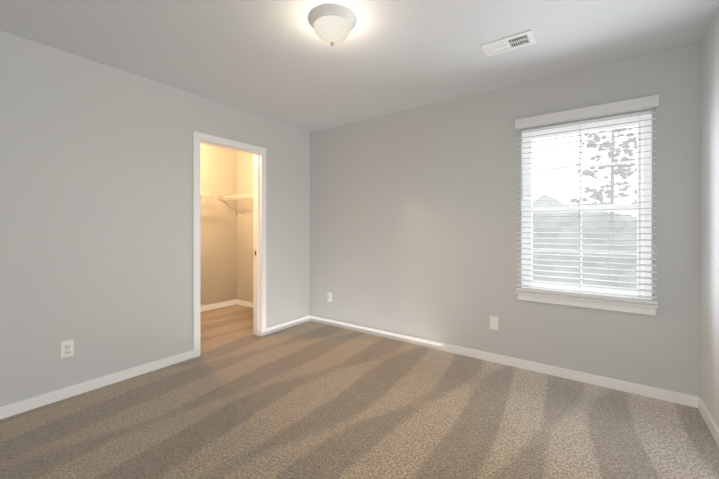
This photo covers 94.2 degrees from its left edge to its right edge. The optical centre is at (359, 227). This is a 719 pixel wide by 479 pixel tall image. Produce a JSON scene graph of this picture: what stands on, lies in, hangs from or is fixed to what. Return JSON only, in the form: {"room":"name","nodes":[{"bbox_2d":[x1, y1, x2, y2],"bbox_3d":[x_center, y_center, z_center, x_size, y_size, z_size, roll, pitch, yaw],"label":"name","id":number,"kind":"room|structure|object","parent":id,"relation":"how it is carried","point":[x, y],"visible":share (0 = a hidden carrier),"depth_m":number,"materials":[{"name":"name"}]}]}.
{"room":"empty bedroom","nodes":[
{"label":"empty bedroom","id":0,"kind":"room"},
{"bbox_2d":[0,31,309,406],"bbox_3d":[-1.718,-0.020,2.938,0.115,2.440,3.515,0,0,36],"label":"wall","id":1,"kind":"structure","parent":0,"point":[96,211],"depth_m":2.54,"materials":[{"name":"paint"}]},
{"bbox_2d":[61,339,73,357],"bbox_3d":[-2.062,0.853,2.357,0.009,0.114,0.070,0,0,36],"label":"outlet","id":2,"kind":"object","parent":1,"relation":"attached to","point":[67,348],"visible":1,"depth_m":2.35,"materials":[{"name":"white plastic"}]},
{"bbox_2d":[0,350,192,419],"bbox_3d":[-2.072,1.162,2.337,0.017,0.076,1.835,0,0,36],"label":"baseboard","id":3,"kind":"structure","parent":1,"relation":"attached to","point":[9,410],"depth_m":2.44,"materials":[{"name":"paint"}]},
{"bbox_2d":[193,131,265,357],"bbox_3d":[-1.346,0.152,3.452,0.151,2.095,0.825,0,0,36],"label":"door frame","id":4,"kind":"structure","parent":1,"relation":"attached to","point":[259,240],"depth_m":3.69,"materials":[{"name":"paint"}]},
{"bbox_2d":[266,315,311,334],"bbox_3d":[-0.854,1.162,4.020,0.017,0.076,0.670,0,0,36],"label":"baseboard","id":5,"kind":"structure","parent":1,"relation":"attached to","point":[275,328],"depth_m":4.01,"materials":[{"name":"paint"}]},
{"bbox_2d":[200,143,235,305],"bbox_3d":[-2.677,-0.020,4.342,0.115,2.440,2.665,0,0,36],"label":"wall","id":6,"kind":"structure","parent":0,"point":[226,252],"depth_m":5.00,"materials":[{"name":"paint"}]},
{"bbox_2d":[200,193,214,209],"bbox_3d":[-2.678,-0.321,3.993,0.315,0.303,1.832,0,0,36],"label":"wire closet shelf","id":7,"kind":"object","parent":6,"relation":"attached to","point":[203,194],"depth_m":4.60,"materials":[{"name":"white metal"}]},
{"bbox_2d":[200,300,235,311],"bbox_3d":[-2.633,1.162,4.289,0.017,0.076,2.400,0,0,36],"label":"baseboard","id":8,"kind":"structure","parent":6,"relation":"attached to","point":[228,303],"depth_m":4.99,"materials":[{"name":"paint"}]},
{"bbox_2d":[0,304,718,478],"bbox_3d":[-0.822,1.250,2.382,5.420,0.100,3.665,0,0,36],"label":"floor","id":9,"kind":"structure","parent":0,"point":[237,398],"depth_m":2.06,"materials":[{"name":"beige carpet"}]},
{"bbox_2d":[0,0,718,131],"bbox_3d":[-0.822,-1.290,2.382,5.420,0.100,3.665,0,0,36],"label":"ceiling","id":10,"kind":"structure","parent":0,"point":[280,61],"depth_m":2.24,"materials":[{"name":"paint"}]},
{"bbox_2d":[307,3,356,46],"bbox_3d":[-0.161,-1.157,1.981,0.292,0.166,0.292,0,0,36],"label":"ceiling light fixture","id":11,"kind":"object","parent":10,"relation":"attached to","point":[332,24],"visible":0.98,"depth_m":1.91,"materials":[{"name":"white glass"}]},
{"bbox_2d":[481,30,535,56],"bbox_3d":[0.997,-1.234,2.241,0.310,0.012,0.170,0,0,36],"label":"ceiling vent","id":12,"kind":"object","parent":10,"relation":"in","point":[515,41],"visible":1,"depth_m":2.23,"materials":[{"name":"white metal"}]},
{"bbox_2d":[236,42,699,396],"bbox_3d":[0.258,-0.020,3.770,5.300,2.440,0.150,0,0,36],"label":"wall","id":13,"kind":"structure","parent":0,"point":[414,214],"depth_m":3.05,"materials":[{"name":"paint"}]},
{"bbox_2d":[219,193,252,216],"bbox_3d":[-1.423,-0.321,4.714,1.483,0.303,0.315,0,0,36],"label":"wire closet shelf","id":14,"kind":"object","parent":13,"relation":"attached to","point":[242,196],"depth_m":4.89,"materials":[{"name":"white metal"}]},
{"bbox_2d":[236,299,252,307],"bbox_3d":[-1.328,1.162,4.817,1.455,0.076,0.013,0,0,36],"label":"baseboard","id":15,"kind":"structure","parent":13,"relation":"attached to","point":[244,303],"depth_m":5.13,"materials":[{"name":"paint"}]},
{"bbox_2d":[328,292,331,301],"bbox_3d":[-0.368,0.853,4.125,0.070,0.114,0.009,0,0,36],"label":"outlet","id":16,"kind":"object","parent":13,"relation":"attached to","point":[329,296],"visible":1,"depth_m":4.12,"materials":[{"name":"white plastic"}]},
{"bbox_2d":[490,316,497,329],"bbox_3d":[1.201,0.851,2.985,0.070,0.114,0.016,0,0,36],"label":"outlet","id":17,"kind":"object","parent":13,"relation":"attached to","point":[494,323],"visible":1,"depth_m":2.98,"materials":[{"name":"white plastic"}]},
{"bbox_2d":[312,315,691,406],"bbox_3d":[0.809,1.162,3.270,3.590,0.076,0.013,0,0,36],"label":"baseboard","id":18,"kind":"structure","parent":13,"relation":"attached to","point":[652,392],"depth_m":2.80,"materials":[{"name":"paint"}]},
{"bbox_2d":[522,112,651,299],"bbox_3d":[1.772,-0.150,2.674,0.850,1.370,0.070,0,0,36],"label":"window","id":19,"kind":"structure","parent":13,"relation":"in","point":[644,178],"depth_m":2.59,"materials":[{"name":"white plastic"}]},
{"bbox_2d":[515,95,658,304],"bbox_3d":[1.700,-0.188,2.577,0.907,1.448,0.092,0,0,36],"label":"window blinds","id":20,"kind":"object","parent":19,"relation":"attached to","point":[636,104],"visible":1,"depth_m":2.53,"materials":[{"name":"white plastic"}]},
{"bbox_2d":[516,290,657,315],"bbox_3d":[1.725,0.575,2.612,0.907,0.080,0.085,0,0,36],"label":"window sill","id":21,"kind":"structure","parent":13,"relation":"attached to","point":[622,306],"depth_m":2.55,"materials":[{"name":"paint"}]},
{"bbox_2d":[700,7,718,428],"bbox_3d":[1.283,-0.020,0.765,0.115,2.440,3.515,0,0,36],"label":"wall","id":22,"kind":"structure","parent":0,"point":[709,219],"depth_m":2.03,"materials":[{"name":"paint"}]},
{"bbox_2d":[692,395,718,446],"bbox_3d":[1.260,1.162,0.847,0.017,0.076,3.330,0,0,36],"label":"baseboard","id":23,"kind":"structure","parent":22,"relation":"attached to","point":[697,402],"depth_m":2.03,"materials":[{"name":"paint"}]},
{"label":"outside","id":24,"kind":"structure","parent":0,"visible":0},
{"bbox_3d":[29.092,4.300,36.876,130.000,0.200,85.600,0,0,36],"label":"ground","id":25,"kind":"structure","parent":24,"visible":0},
{"bbox_2d":[533,195,636,288],"bbox_3d":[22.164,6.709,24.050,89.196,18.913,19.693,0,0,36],"label":"house","id":26,"kind":"structure","parent":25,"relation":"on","point":[548,201],"depth_m":24.41,"materials":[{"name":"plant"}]},
{"bbox_2d":[570,126,636,286],"bbox_3d":[7.820,-1.559,10.429,2.199,11.520,2.195,0,0,36],"label":"tree","id":27,"kind":"object","parent":25,"relation":"on","point":[624,169],"depth_m":10.42,"materials":[{"name":"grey plant"}]}
]}

